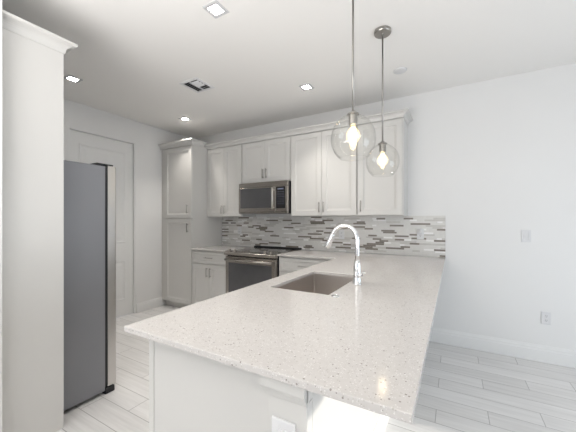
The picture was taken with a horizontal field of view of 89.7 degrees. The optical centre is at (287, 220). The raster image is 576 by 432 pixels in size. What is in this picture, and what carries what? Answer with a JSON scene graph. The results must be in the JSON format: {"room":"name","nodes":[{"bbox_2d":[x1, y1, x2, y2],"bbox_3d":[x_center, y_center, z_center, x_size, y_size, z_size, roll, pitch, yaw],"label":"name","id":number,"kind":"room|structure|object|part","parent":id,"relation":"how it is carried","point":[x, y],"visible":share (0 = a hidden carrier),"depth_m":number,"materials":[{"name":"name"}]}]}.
{"room":"kitchen","nodes":[
{"label":"kitchen","id":0,"kind":"room"},
{"bbox_2d":[0,0,1,431],"bbox_3d":[-3.123,-0.047,0.610,1.917,2.700,3.189,0,0,30],"label":"wall","id":1,"kind":"structure","parent":0,"point":[0,0],"depth_m":1.51,"materials":[{"name":"white paint"}]},
{"bbox_2d":[64,99,187,312],"bbox_3d":[-2.400,-0.047,3.709,0.100,2.700,2.911,0,0,30],"label":"wall","id":2,"kind":"structure","parent":0,"point":[146,138],"depth_m":4.15,"materials":[{"name":"white paint"}]},
{"bbox_2d":[70,129,132,316],"bbox_3d":[-2.361,0.112,3.717,0.083,2.366,0.781,0,0,30],"label":"door","id":3,"kind":"structure","parent":2,"relation":"in","point":[87,148],"depth_m":3.91,"materials":[{"name":"white wood"}]},
{"bbox_3d":[-2.369,-0.314,3.722,0.008,1.235,0.571,0,0,30],"label":"panel","id":4,"kind":"part","parent":3,"relation":"part of","materials":[{"name":"white wood"}]},
{"bbox_3d":[-2.369,0.813,3.722,0.008,0.540,0.571,0,0,30],"label":"panel","id":5,"kind":"part","parent":3,"relation":"part of","materials":[{"name":"white wood"}]},
{"bbox_2d":[68,127,134,312],"bbox_3d":[-2.388,0.108,3.733,0.095,2.390,0.813,0,0,30],"label":"trim","id":6,"kind":"structure","parent":2,"relation":"attached to","point":[69,128],"depth_m":4.05,"materials":[{"name":"white wood"}]},
{"bbox_2d":[136,297,161,312],"bbox_3d":[-2.027,1.236,4.245,0.014,0.135,0.410,0,0,30],"label":"baseboard","id":7,"kind":"structure","parent":2,"relation":"attached to","point":[157,302],"depth_m":4.22,"materials":[{"name":"white wood"}]},
{"bbox_2d":[2,0,575,137],"bbox_3d":[-0.422,-1.457,0.743,6.475,0.120,6.300,0,0,30],"label":"ceiling","id":8,"kind":"structure","parent":0,"point":[131,58],"depth_m":2.35,"materials":[{"name":"white paint"}]},
{"bbox_2d":[64,75,82,82],"bbox_3d":[-2.120,-1.394,2.853,0.124,0.006,0.124,0,0,30],"label":"recessed light","id":9,"kind":"object","parent":8,"relation":"in","point":[68,77],"visible":0.95,"depth_m":2.85,"materials":[{"name":"white"}]},
{"bbox_2d":[178,117,191,120],"bbox_3d":[-1.415,-1.394,3.976,0.124,0.006,0.124,0,0,30],"label":"recessed light","id":10,"kind":"object","parent":8,"relation":"in","point":[181,118],"visible":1,"depth_m":3.97,"materials":[{"name":"white"}]},
{"bbox_2d":[179,77,214,92],"bbox_3d":[-0.939,-1.388,2.990,0.250,0.016,0.250,0,0,30],"label":"ceiling vent","id":11,"kind":"object","parent":8,"relation":"in","point":[195,84],"visible":1,"depth_m":2.97,"materials":[{"name":"white plastic"}]},
{"bbox_2d":[202,0,228,18],"bbox_3d":[-0.477,-1.394,1.915,0.124,0.006,0.124,0,0,30],"label":"recessed light","id":12,"kind":"object","parent":8,"relation":"in","point":[214,8],"visible":1,"depth_m":1.91,"materials":[{"name":"white"}]},
{"bbox_2d":[299,83,313,90],"bbox_3d":[0.194,-1.394,3.027,0.124,0.006,0.124,0,0,30],"label":"recessed light","id":13,"kind":"object","parent":8,"relation":"in","point":[308,86],"visible":1,"depth_m":3.03,"materials":[{"name":"white"}]},
{"bbox_2d":[331,0,375,153],"bbox_3d":[0.364,-0.872,1.622,0.248,1.048,0.248,0,0,30],"label":"pendant light","id":14,"kind":"object","parent":8,"relation":"hanging from","point":[353,114],"visible":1,"depth_m":1.62,"materials":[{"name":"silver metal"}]},
{"bbox_3d":[0.364,-0.979,1.622,0.012,0.756,0.012,0,0,30],"label":"stem","id":15,"kind":"part","parent":14,"relation":"part of","materials":[{"name":"silver metal"}]},
{"bbox_2d":[347,110,358,125],"bbox_3d":[0.364,-0.574,1.622,0.068,0.078,0.068,0,0,30],"label":"socket","id":16,"kind":"object","parent":14,"relation":"attached to","point":[352,115],"depth_m":1.60,"materials":[{"name":"silver metal"}]},
{"bbox_2d":[366,25,396,176],"bbox_3d":[0.696,-0.863,2.130,0.238,1.066,0.238,0,0,30],"label":"pendant light","id":17,"kind":"object","parent":8,"relation":"hanging from","point":[384,31],"visible":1,"depth_m":2.12,"materials":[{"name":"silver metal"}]},
{"bbox_3d":[0.696,-0.963,2.130,0.012,0.787,0.012,0,0,30],"label":"stem","id":18,"kind":"part","parent":17,"relation":"part of","materials":[{"name":"silver metal"}]},
{"bbox_2d":[378,141,386,152],"bbox_3d":[0.696,-0.542,2.130,0.068,0.078,0.068,0,0,30],"label":"socket","id":19,"kind":"object","parent":17,"relation":"attached to","point":[382,145],"depth_m":2.11,"materials":[{"name":"silver metal"}]},
{"bbox_2d":[393,67,406,73],"bbox_3d":[1.042,-1.390,2.692,0.120,0.012,0.120,0,0,30],"label":"ceiling disc","id":20,"kind":"object","parent":8,"relation":"attached to","point":[400,70],"visible":1,"depth_m":2.67,"materials":[{"name":"white plastic"}]},
{"bbox_2d":[56,305,575,431],"bbox_3d":[-0.422,1.353,0.743,6.475,0.100,6.300,0,0,30],"label":"floor","id":21,"kind":"structure","parent":0,"point":[462,389],"depth_m":2.15,"materials":[{"name":"white wood"}]},
{"bbox_2d":[2,9,77,431],"bbox_3d":[-2.013,0.093,2.020,1.353,2.421,0.358,0,0,30],"label":"panel","id":22,"kind":"object","parent":21,"relation":"on","point":[32,55],"visible":1,"depth_m":1.69,"materials":[{"name":"white paint"}]},
{"bbox_3d":[-2.013,-1.082,2.020,1.353,0.071,0.358,0,0,30],"label":"crown molding","id":23,"kind":"part","parent":22,"relation":"part of","materials":[{"name":"white paint"}]},
{"bbox_2d":[64,160,115,410],"bbox_3d":[-1.869,0.440,2.189,0.908,1.727,0.745,0,0,30],"label":"refrigerator","id":24,"kind":"object","parent":21,"relation":"on","point":[89,189],"visible":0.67,"depth_m":2.06,"materials":[{"name":"grey metal"}]},
{"bbox_3d":[-1.560,0.418,2.332,0.512,1.661,0.066,0,0,30],"label":"door","id":25,"kind":"part","parent":24,"relation":"part of","materials":[{"name":"silver metal"}]},
{"bbox_2d":[158,138,221,307],"bbox_3d":[-1.486,0.077,4.479,0.718,2.452,0.663,0,0,30],"label":"pantry cabinet","id":26,"kind":"object","parent":21,"relation":"on","point":[186,224],"visible":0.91,"depth_m":4.25,"materials":[{"name":"white paint"}]},
{"bbox_3d":[-1.602,0.588,4.226,0.568,1.217,0.019,0,0,30],"label":"door","id":27,"kind":"part","parent":26,"relation":"part of","materials":[{"name":"white paint"}]},
{"bbox_3d":[-1.602,-0.547,4.226,0.568,1.027,0.019,0,0,30],"label":"door","id":28,"kind":"part","parent":26,"relation":"part of","materials":[{"name":"white paint"}]},
{"bbox_3d":[-1.583,-1.110,4.310,0.718,0.077,0.273,0,0,30],"label":"crown molding","id":29,"kind":"part","parent":26,"relation":"part of","materials":[{"name":"white paint"}]},
{"bbox_2d":[149,340,268,431],"bbox_3d":[-0.260,0.857,0.950,0.592,0.892,0.021,0,0,30],"label":"end panel","id":30,"kind":"object","parent":21,"relation":"on","point":[189,392],"visible":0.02,"depth_m":0.96,"materials":[{"name":"white paint"}]},
{"bbox_2d":[192,250,227,303],"bbox_3d":[-0.923,0.857,4.164,0.661,0.892,0.651,0,0,30],"label":"base cabinet","id":31,"kind":"object","parent":21,"relation":"on","point":[208,267],"visible":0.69,"depth_m":3.92,"materials":[{"name":"white paint"}]},
{"bbox_3d":[-1.203,0.897,3.998,0.322,0.600,0.019,0,0,30],"label":"door","id":32,"kind":"part","parent":31,"relation":"part of","materials":[{"name":"white paint"}]},
{"bbox_3d":[-1.064,0.507,3.919,0.643,0.157,0.019,0,0,30],"label":"drawer","id":33,"kind":"part","parent":31,"relation":"part of","materials":[{"name":"white paint"}]},
{"bbox_3d":[-0.922,0.897,3.838,0.318,0.600,0.019,0,0,30],"label":"door","id":34,"kind":"part","parent":31,"relation":"part of","materials":[{"name":"white paint"}]},
{"bbox_2d":[190,245,248,251],"bbox_3d":[-0.922,0.400,4.165,0.660,0.021,0.636,0,0,30],"label":"countertop","id":35,"kind":"structure","parent":31,"relation":"on","point":[219,248],"depth_m":4.02,"materials":[{"name":"stone"}]},
{"bbox_2d":[224,245,301,292],"bbox_3d":[-0.322,0.829,3.773,0.765,0.948,0.714,0,0,30],"label":"range","id":36,"kind":"object","parent":21,"relation":"on","point":[245,267],"visible":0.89,"depth_m":3.54,"materials":[{"name":"silver metal"}]},
{"bbox_3d":[-0.485,0.491,3.488,0.701,0.027,0.056,0,0,30],"label":"oven handle","id":37,"kind":"part","parent":36,"relation":"part of","materials":[{"name":"silver metal"}]},
{"bbox_3d":[-0.467,0.413,3.519,0.765,0.059,0.074,0,0,30],"label":"control panel","id":38,"kind":"part","parent":36,"relation":"part of","materials":[{"name":"silver metal"}]},
{"bbox_3d":[-0.460,0.755,3.531,0.753,0.607,0.049,0,0,30],"label":"oven door","id":39,"kind":"part","parent":36,"relation":"part of","materials":[{"name":"black glass"}]},
{"bbox_2d":[232,247,299,253],"bbox_3d":[-0.314,0.391,3.787,0.761,0.014,0.583,0,0,30],"label":"cooktop","id":40,"kind":"object","parent":36,"relation":"in","point":[275,250],"depth_m":3.84,"materials":[{"name":"black glass"}]},
{"bbox_2d":[259,375,324,431],"bbox_3d":[0.020,0.857,0.799,0.148,0.892,0.134,0,0,30],"label":"post","id":41,"kind":"object","parent":21,"relation":"on","point":[303,408],"visible":0.56,"depth_m":0.75,"materials":[{"name":"white paint"}]},
{"bbox_2d":[272,415,295,431],"bbox_3d":[-0.013,0.579,0.755,0.070,0.114,0.008,0,0,30],"label":"wall outlet","id":42,"kind":"object","parent":41,"relation":"attached to","point":[278,424],"visible":1,"depth_m":0.76,"materials":[{"name":"white plastic"}]},
{"bbox_2d":[279,256,328,275],"bbox_3d":[0.332,0.857,3.448,0.687,0.892,0.651,0,0,30],"label":"base cabinet","id":43,"kind":"object","parent":21,"relation":"on","point":[287,265],"visible":0.2,"depth_m":3.27,"materials":[{"name":"white paint"}]},
{"bbox_2d":[325,396,388,431],"bbox_3d":[0.705,0.857,2.011,0.032,0.892,2.776,0,0,30],"label":"panel","id":44,"kind":"object","parent":21,"relation":"on","point":[340,416],"visible":0.02,"depth_m":1.24,"materials":[{"name":"white paint"}]},
{"bbox_3d":[0.729,1.236,2.034,0.014,0.135,2.684,0,0,30],"label":"trim","id":45,"kind":"part","parent":44,"relation":"part of","materials":[{"name":"white wood"}]},
{"bbox_3d":[0.228,0.857,1.859,0.643,0.892,0.798,0,0,30],"label":"base cabinet","id":46,"kind":"object","parent":21,"relation":"on","visible":0},
{"bbox_2d":[124,249,444,423],"bbox_3d":[0.221,0.400,2.237,1.694,0.021,2.850,0,0,30],"label":"countertop","id":47,"kind":"structure","parent":46,"relation":"on","point":[366,347],"depth_m":1.02,"materials":[{"name":"stone"}]},
{"bbox_2d":[277,274,352,294],"bbox_3d":[0.205,0.513,1.873,0.424,0.203,0.674,0,0,30],"label":"sink","id":48,"kind":"object","parent":47,"relation":"in","point":[313,283],"visible":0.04,"depth_m":2.16,"materials":[{"name":"silver metal"}]},
{"bbox_2d":[325,224,365,284],"bbox_3d":[0.363,0.204,1.793,0.288,0.369,0.080,0,0,40],"label":"faucet","id":49,"kind":"object","parent":47,"relation":"on","point":[357,275],"visible":1,"depth_m":1.75,"materials":[{"name":"silver metal"}]},
{"bbox_3d":[0.353,0.134,1.800,0.184,0.229,0.028,0,0,30],"label":"spout","id":50,"kind":"part","parent":49,"relation":"part of","materials":[{"name":"silver metal"}]},
{"bbox_3d":[0.440,0.322,1.711,0.029,0.047,0.076,0,0,-21],"label":"lever","id":51,"kind":"part","parent":49,"relation":"part of","materials":[{"name":"silver metal"}]},
{"bbox_2d":[194,63,575,350],"bbox_3d":[1.115,-0.047,3.436,6.475,2.700,0.100,0,0,30],"label":"wall","id":52,"kind":"structure","parent":0,"point":[496,158],"depth_m":2.84,"materials":[{"name":"white paint"}]},
{"bbox_2d":[207,144,255,216],"bbox_3d":[-0.850,-0.555,4.289,0.660,1.004,0.363,0,0,30],"label":"upper cabinet","id":53,"kind":"object","parent":52,"relation":"attached to","point":[225,164],"visible":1,"depth_m":4.15,"materials":[{"name":"white paint"}]},
{"bbox_3d":[-1.063,-0.553,4.250,0.326,0.985,0.019,0,0,30],"label":"door","id":54,"kind":"part","parent":53,"relation":"part of","materials":[{"name":"white paint"}]},
{"bbox_3d":[-0.778,-0.553,4.088,0.323,0.985,0.019,0,0,30],"label":"door","id":55,"kind":"part","parent":53,"relation":"part of","materials":[{"name":"white paint"}]},
{"bbox_2d":[243,136,290,183],"bbox_3d":[-0.230,-0.778,3.934,0.765,0.557,0.363,0,0,30],"label":"upper cabinet","id":56,"kind":"object","parent":52,"relation":"attached to","point":[268,160],"visible":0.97,"depth_m":3.79,"materials":[{"name":"white paint"}]},
{"bbox_3d":[-0.462,-0.777,3.907,0.372,0.537,0.019,0,0,30],"label":"door","id":57,"kind":"part","parent":56,"relation":"part of","materials":[{"name":"white paint"}]},
{"bbox_2d":[239,180,290,213],"bbox_3d":[-0.254,-0.294,3.891,0.761,0.406,0.442,0,0,30],"label":"microwave","id":58,"kind":"object","parent":56,"relation":"attached to","point":[273,197],"visible":0.97,"depth_m":3.72,"materials":[{"name":"silver metal"}]},
{"bbox_3d":[-0.405,-0.270,3.799,0.591,0.323,0.038,0,0,30],"label":"door","id":59,"kind":"part","parent":58,"relation":"part of","materials":[{"name":"black glass"}]},
{"bbox_3d":[-0.330,-0.098,3.759,0.761,0.015,0.033,0,0,30],"label":"rail","id":60,"kind":"part","parent":58,"relation":"part of","materials":[{"name":"silver metal"}]},
{"bbox_3d":[-0.191,-0.276,3.630,0.024,0.271,0.050,0,0,30],"label":"door handle","id":61,"kind":"part","parent":58,"relation":"part of","materials":[{"name":"silver metal"}]},
{"bbox_3d":[-0.073,-0.270,3.611,0.168,0.323,0.036,0,0,30],"label":"control panel","id":62,"kind":"part","parent":58,"relation":"part of","materials":[{"name":"silver metal"}]},
{"bbox_3d":[-0.136,-0.777,3.720,0.372,0.537,0.019,0,0,30],"label":"door","id":63,"kind":"part","parent":56,"relation":"part of","materials":[{"name":"white paint"}]},
{"bbox_2d":[291,125,357,216],"bbox_3d":[0.469,-0.555,3.535,0.841,1.004,0.363,0,0,30],"label":"upper cabinet","id":64,"kind":"object","parent":52,"relation":"attached to","point":[324,182],"visible":0.93,"depth_m":3.38,"materials":[{"name":"white paint"}]},
{"bbox_3d":[0.222,-0.553,3.517,0.408,0.985,0.019,0,0,30],"label":"door","id":65,"kind":"part","parent":64,"relation":"part of","materials":[{"name":"white paint"}]},
{"bbox_2d":[204,108,412,149],"bbox_3d":[0.076,-1.090,3.749,2.806,0.063,0.382,0,0,30],"label":"crown molding","id":66,"kind":"structure","parent":64,"relation":"attached to","point":[402,113],"depth_m":3.41,"materials":[{"name":"white paint"}]},
{"bbox_3d":[0.580,-0.553,3.312,0.410,0.985,0.019,0,0,30],"label":"door","id":67,"kind":"part","parent":64,"relation":"part of","materials":[{"name":"white paint"}]},
{"bbox_2d":[222,216,445,258],"bbox_3d":[0.308,0.179,3.834,3.125,0.462,0.008,0,0,30],"label":"tile backsplash","id":68,"kind":"structure","parent":52,"relation":"attached to","point":[395,235],"depth_m":3.59,"materials":[{"name":"tile"}]},
{"bbox_2d":[417,229,423,238],"bbox_3d":[1.451,0.148,3.172,0.070,0.114,0.008,0,0,30],"label":"wall outlet","id":69,"kind":"object","parent":68,"relation":"attached to","point":[419,236],"visible":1,"depth_m":3.17,"materials":[{"name":"white plastic"}]},
{"bbox_2d":[358,118,407,215],"bbox_3d":[1.045,-0.555,3.207,0.480,1.004,0.363,0,0,30],"label":"upper cabinet","id":70,"kind":"object","parent":52,"relation":"attached to","point":[379,194],"visible":0.99,"depth_m":3.08,"materials":[{"name":"white paint"}]},
{"bbox_2d":[429,327,575,367],"bbox_3d":[2.614,1.228,2.514,2.758,0.150,0.014,0,0,30],"label":"baseboard","id":71,"kind":"structure","parent":52,"relation":"attached to","point":[546,354],"depth_m":2.79,"materials":[{"name":"white wood"}]},
{"bbox_2d":[521,230,530,241],"bbox_3d":[2.244,0.146,2.727,0.072,0.116,0.010,0,0,30],"label":"light switch","id":72,"kind":"object","parent":52,"relation":"attached to","point":[525,234],"visible":1,"depth_m":2.73,"materials":[{"name":"white plastic"}]},
{"bbox_2d":[541,311,550,324],"bbox_3d":[2.369,0.896,2.656,0.070,0.114,0.008,0,0,30],"label":"wall outlet","id":73,"kind":"object","parent":52,"relation":"attached to","point":[545,316],"visible":1,"depth_m":2.65,"materials":[{"name":"white plastic"}]}
]}

